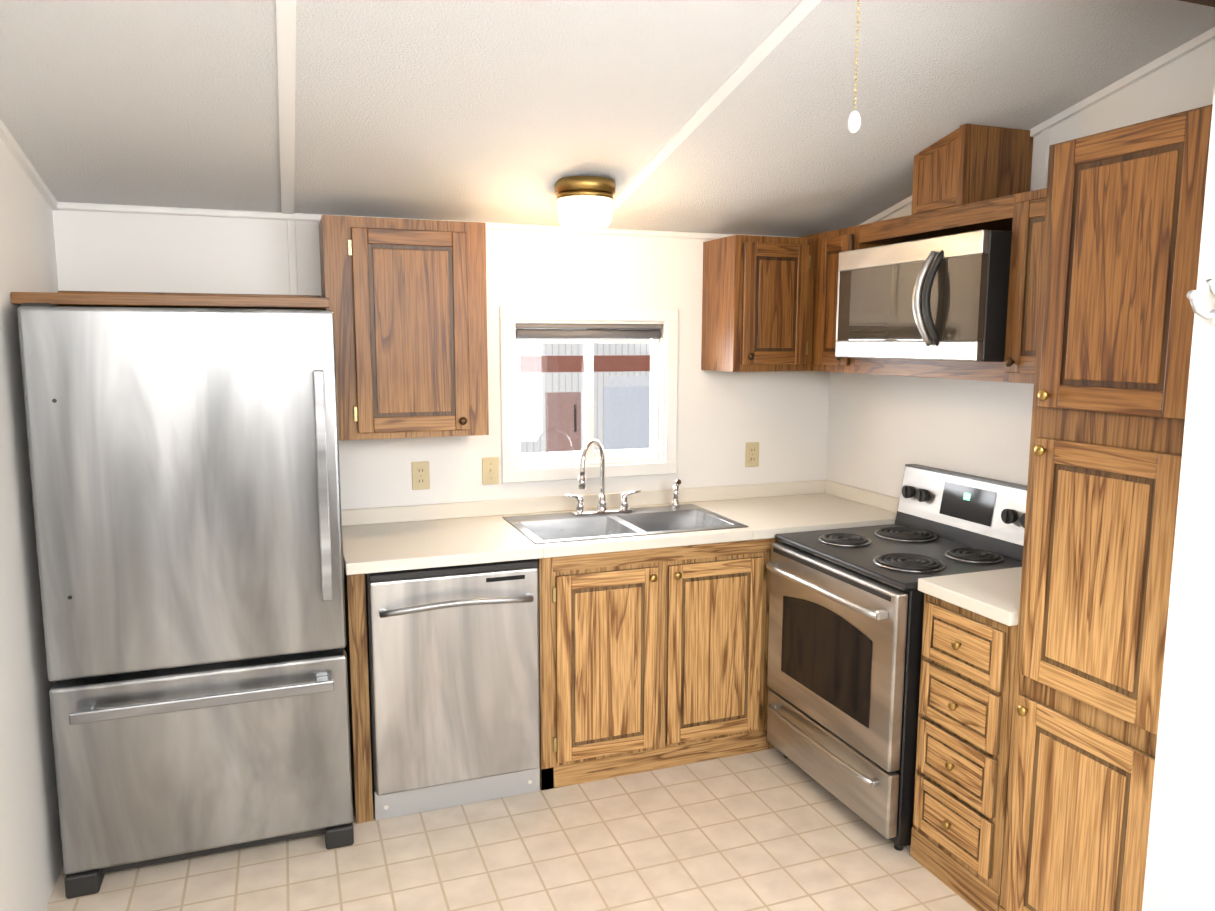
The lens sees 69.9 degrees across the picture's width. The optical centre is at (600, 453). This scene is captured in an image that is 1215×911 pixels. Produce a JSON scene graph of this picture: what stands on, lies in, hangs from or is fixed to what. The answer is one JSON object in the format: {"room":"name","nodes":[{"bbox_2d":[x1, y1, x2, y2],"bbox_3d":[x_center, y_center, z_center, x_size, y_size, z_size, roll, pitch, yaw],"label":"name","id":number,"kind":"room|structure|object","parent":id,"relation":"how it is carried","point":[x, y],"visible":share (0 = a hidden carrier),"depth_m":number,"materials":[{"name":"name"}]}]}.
{"room":"kitchen","nodes":[
{"label":"kitchen","id":0,"kind":"room"},
{"bbox_2d":[0,138,63,910],"bbox_3d":[-1.232,0.122,1.136,0.100,2.800,4.200,-3,8,-20],"label":"wall","id":1,"kind":"structure","parent":0,"point":[31,860],"depth_m":2.50,"materials":[{"name":"paint"}]},
{"bbox_2d":[53,210,829,509],"bbox_3d":[-0.419,-0.159,3.706,3.400,2.700,0.100,-3,8,-20],"label":"wall","id":2,"kind":"structure","parent":0,"point":[725,417],"depth_m":3.64,"materials":[{"name":"paint"}]},
{"bbox_2d":[319,215,488,439],"bbox_3d":[-0.749,-0.469,3.316,0.580,0.795,0.317,-3,8,-20],"label":"upper cabinet","id":3,"kind":"object","parent":2,"relation":"attached to","point":[407,302],"depth_m":3.17,"materials":[{"name":"brown wood"}]},
{"bbox_2d":[411,461,429,489],"bbox_3d":[-0.738,0.091,3.562,0.072,0.116,0.010,-3,8,-20],"label":"electrical outlet","id":4,"kind":"object","parent":2,"relation":"attached to","point":[420,476],"visible":1,"depth_m":3.56,"materials":[{"name":"beige plastic"}]},
{"bbox_2d":[482,457,498,484],"bbox_3d":[-0.463,0.074,3.657,0.072,0.116,0.016,-3,8,-20],"label":"light switch","id":5,"kind":"object","parent":2,"relation":"attached to","point":[490,470],"visible":1,"depth_m":3.66,"materials":[{"name":"beige plastic"}]},
{"bbox_2d":[341,479,824,526],"bbox_3d":[0.021,0.208,3.849,2.300,0.065,0.016,-3,8,-20],"label":"backsplash","id":6,"kind":"structure","parent":2,"relation":"attached to","point":[399,514],"depth_m":3.73,"materials":[{"name":"beige laminate"}]},
{"bbox_2d":[500,306,678,482],"bbox_3d":[-0.054,-0.264,3.818,0.810,0.740,0.112,-3,8,-20],"label":"kitchen window","id":7,"kind":"structure","parent":2,"relation":"in","point":[588,326],"depth_m":3.80,"materials":[{"name":"white plastic"}]},
{"bbox_2d":[745,442,758,466],"bbox_3d":[0.713,0.005,4.084,0.072,0.116,0.010,-3,8,-20],"label":"electrical outlet","id":8,"kind":"object","parent":2,"relation":"attached to","point":[752,455],"visible":1,"depth_m":4.08,"materials":[{"name":"beige plastic"}]},
{"bbox_2d":[701,234,814,371],"bbox_3d":[0.691,-0.649,3.823,0.386,0.565,0.317,-3,8,-20],"label":"upper cabinet","id":9,"kind":"object","parent":2,"relation":"attached to","point":[756,292],"depth_m":3.69,"materials":[{"name":"brown wood"}]},
{"bbox_2d":[45,748,976,910],"bbox_3d":[0.299,1.459,1.927,3.400,0.050,4.300,-3,8,-20],"label":"floor","id":10,"kind":"structure","parent":0,"point":[773,829],"depth_m":2.81,"materials":[{"name":"tile"}]},
{"bbox_2d":[17,303,353,898],"bbox_3d":[-1.327,0.406,2.946,0.838,1.772,0.780,-3,8,-20],"label":"fridge","id":11,"kind":"object","parent":10,"relation":"on","point":[185,474],"visible":1,"depth_m":2.62,"materials":[{"name":"grey metal"}]},
{"bbox_2d":[10,291,329,309],"bbox_3d":[-1.385,-0.518,2.920,0.874,0.068,0.608,-3,8,-20],"label":"shelf","id":12,"kind":"object","parent":11,"relation":"on","point":[166,300],"visible":0.92,"depth_m":2.67,"materials":[{"name":"brown wood"}]},
{"bbox_2d":[365,559,539,820],"bbox_3d":[-0.592,0.804,3.316,0.599,0.890,0.682,-3,8,-20],"label":"dishwasher","id":13,"kind":"object","parent":10,"relation":"on","point":[453,664],"visible":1,"depth_m":3.05,"materials":[{"name":"grey metal"}]},
{"bbox_2d":[538,563,772,790],"bbox_3d":[0.128,0.845,3.644,0.962,0.725,0.627,-3,8,-20],"label":"base cabinet","id":14,"kind":"object","parent":10,"relation":"on","point":[653,629],"depth_m":3.34,"materials":[{"name":"brown wood"}]},
{"bbox_2d":[342,491,896,574],"bbox_3d":[0.126,0.298,3.569,2.300,0.040,0.633,-3,8,-20],"label":"countertop","id":15,"kind":"structure","parent":14,"relation":"on","point":[478,539],"depth_m":3.32,"materials":[{"name":"beige laminate"}]},
{"bbox_2d":[561,439,640,514],"bbox_3d":[0.023,0.099,3.650,0.343,0.325,0.160,-3,8,-20],"label":"faucet","id":16,"kind":"object","parent":15,"relation":"on","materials":[{"name":"silver metal"}]},
{"bbox_2d":[501,503,752,594],"bbox_3d":[0.089,0.373,3.557,0.879,0.194,0.509,-3,8,-20],"label":"sink","id":17,"kind":"object","parent":15,"relation":"in","point":[718,560],"depth_m":3.37,"materials":[{"name":"silver metal"}]},
{"bbox_2d":[669,479,680,506],"bbox_3d":[0.333,0.175,3.819,0.036,0.131,0.050,-3,8,-20],"label":"sprayer","id":18,"kind":"object","parent":15,"relation":"on","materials":[{"name":"silver metal"}]},
{"bbox_2d":[749,539,780,747],"bbox_3d":[0.893,0.810,3.920,0.665,0.725,0.627,-3,8,-20],"label":"base cabinet","id":19,"kind":"object","parent":10,"relation":"on","point":[760,549],"depth_m":3.45,"materials":[{"name":"brown wood"}]},
{"bbox_2d":[766,464,1026,850],"bbox_3d":[1.078,0.682,3.202,0.753,1.165,0.764,-3,8,-20],"label":"stove","id":20,"kind":"object","parent":10,"relation":"on","point":[846,607],"visible":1,"depth_m":3.05,"materials":[{"name":"silver metal"}]},
{"bbox_2d":[910,587,1018,910],"bbox_3d":[1.353,0.882,2.714,0.626,0.895,0.368,-3,8,-20],"label":"base cabinet","id":21,"kind":"object","parent":10,"relation":"on","point":[968,655],"depth_m":2.57,"materials":[{"name":"brown wood"}]},
{"bbox_2d":[918,567,1021,622],"bbox_3d":[1.351,0.418,2.654,0.632,0.040,0.370,-3,8,-20],"label":"countertop","id":22,"kind":"structure","parent":21,"relation":"on","point":[994,592],"depth_m":2.60,"materials":[{"name":"beige laminate"}]},
{"bbox_2d":[999,104,1212,910],"bbox_3d":[1.486,0.304,2.236,0.652,2.165,0.466,-3,8,-20],"label":"pantry","id":23,"kind":"object","parent":10,"relation":"on","point":[1124,208],"visible":0.88,"depth_m":2.10,"materials":[{"name":"brown wood"}]},
{"bbox_2d":[0,0,1214,236],"bbox_3d":[0.302,-0.960,1.613,3.400,0.593,4.300,-3,8,-20],"label":"ceiling","id":24,"kind":"structure","parent":0,"point":[488,110],"depth_m":2.52,"materials":[{"name":"white paint"}]},
{"bbox_2d":[555,176,614,227],"bbox_3d":[-0.058,-0.921,3.203,0.224,0.158,0.224,-3,8,-20],"label":"ceiling light","id":25,"kind":"object","parent":24,"relation":"attached to","point":[585,201],"visible":1,"depth_m":3.12,"materials":[{"name":"white glass"}]},
{"bbox_2d":[0,0,1214,306],"bbox_3d":[0.302,-0.751,1.640,3.200,0.776,4.100,-3,8,-20],"label":"ceiling trim","id":26,"kind":"structure","parent":24,"relation":"attached to","point":[720,94],"depth_m":2.85,"materials":[{"name":"white wood"}]},
{"bbox_2d":[847,0,860,132],"bbox_3d":[0.543,-0.912,1.837,0.028,0.454,0.027,-3,8,-20],"label":"pull chain","id":27,"kind":"object","parent":24,"relation":"hanging from","point":[854,121],"visible":1,"depth_m":1.85,"materials":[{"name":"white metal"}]},
{"bbox_2d":[1179,0,1214,6],"bbox_3d":[0.330,-1.056,1.525,3.200,0.180,0.140,-3,8,-20],"label":"ridge beam","id":28,"kind":"structure","parent":24,"relation":"attached to","point":[1211,3],"depth_m":1.97,"materials":[{"name":"brown"}]},
{"bbox_2d":[826,39,1214,497],"bbox_3d":[1.868,-0.019,2.258,0.100,2.800,4.200,-3,8,-20],"label":"wall","id":29,"kind":"structure","parent":0,"point":[883,430],"depth_m":3.39,"materials":[{"name":"paint"}]},
{"bbox_2d":[825,479,898,510],"bbox_3d":[1.400,0.268,3.405,0.016,0.065,1.772,-3,8,-20],"label":"backsplash","id":30,"kind":"structure","parent":29,"relation":"attached to","point":[886,502],"depth_m":3.96,"materials":[{"name":"beige laminate"}]},
{"bbox_2d":[811,220,926,375],"bbox_3d":[1.112,-0.636,3.644,0.317,0.586,0.250,-3,8,-20],"label":"upper cabinet","id":31,"kind":"object","parent":29,"relation":"attached to","point":[828,245],"depth_m":3.58,"materials":[{"name":"brown wood"}]},
{"bbox_2d":[835,230,1011,360],"bbox_3d":[1.203,-0.548,3.137,0.437,0.409,0.754,-3,8,-20],"label":"over-the-range microwave","id":32,"kind":"object","parent":31,"relation":"attached to","point":[945,297],"visible":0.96,"depth_m":2.92,"materials":[{"name":"silver metal"}]},
{"bbox_2d":[911,124,1032,213],"bbox_3d":[1.312,-0.992,3.080,0.296,0.262,0.250,-3,8,-20],"label":"vent box","id":33,"kind":"object","parent":29,"relation":"attached to","point":[966,164],"visible":0.96,"depth_m":2.97,"materials":[{"name":"brown wood"}]},
{"bbox_2d":[991,188,1046,383],"bbox_3d":[1.492,-0.501,2.611,0.317,0.586,0.412,-3,8,-20],"label":"upper cabinet","id":34,"kind":"object","parent":29,"relation":"attached to","point":[1023,214],"depth_m":2.68,"materials":[{"name":"brown wood"}]},
{"bbox_2d":[1142,85,1214,910],"bbox_3d":[1.580,0.117,1.904,0.695,2.620,0.145,-3,8,-20],"label":"wall","id":35,"kind":"structure","parent":0,"point":[1180,869],"depth_m":1.83,"materials":[{"name":"paint"}]},
{"bbox_2d":[1187,278,1214,325],"bbox_3d":[1.201,-0.300,1.724,0.101,0.094,0.024,-3,8,-20],"label":"coat hook","id":36,"kind":"object","parent":35,"relation":"attached to","point":[1192,296],"visible":1,"depth_m":1.72,"materials":[{"name":"white metal"}]},
{"label":"outside","id":37,"kind":"structure","parent":0,"visible":0},
{"bbox_2d":[520,339,649,452],"bbox_3d":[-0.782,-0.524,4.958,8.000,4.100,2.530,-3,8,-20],"label":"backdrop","id":38,"kind":"structure","parent":37,"point":[634,411],"depth_m":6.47,"materials":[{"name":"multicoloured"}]}
]}

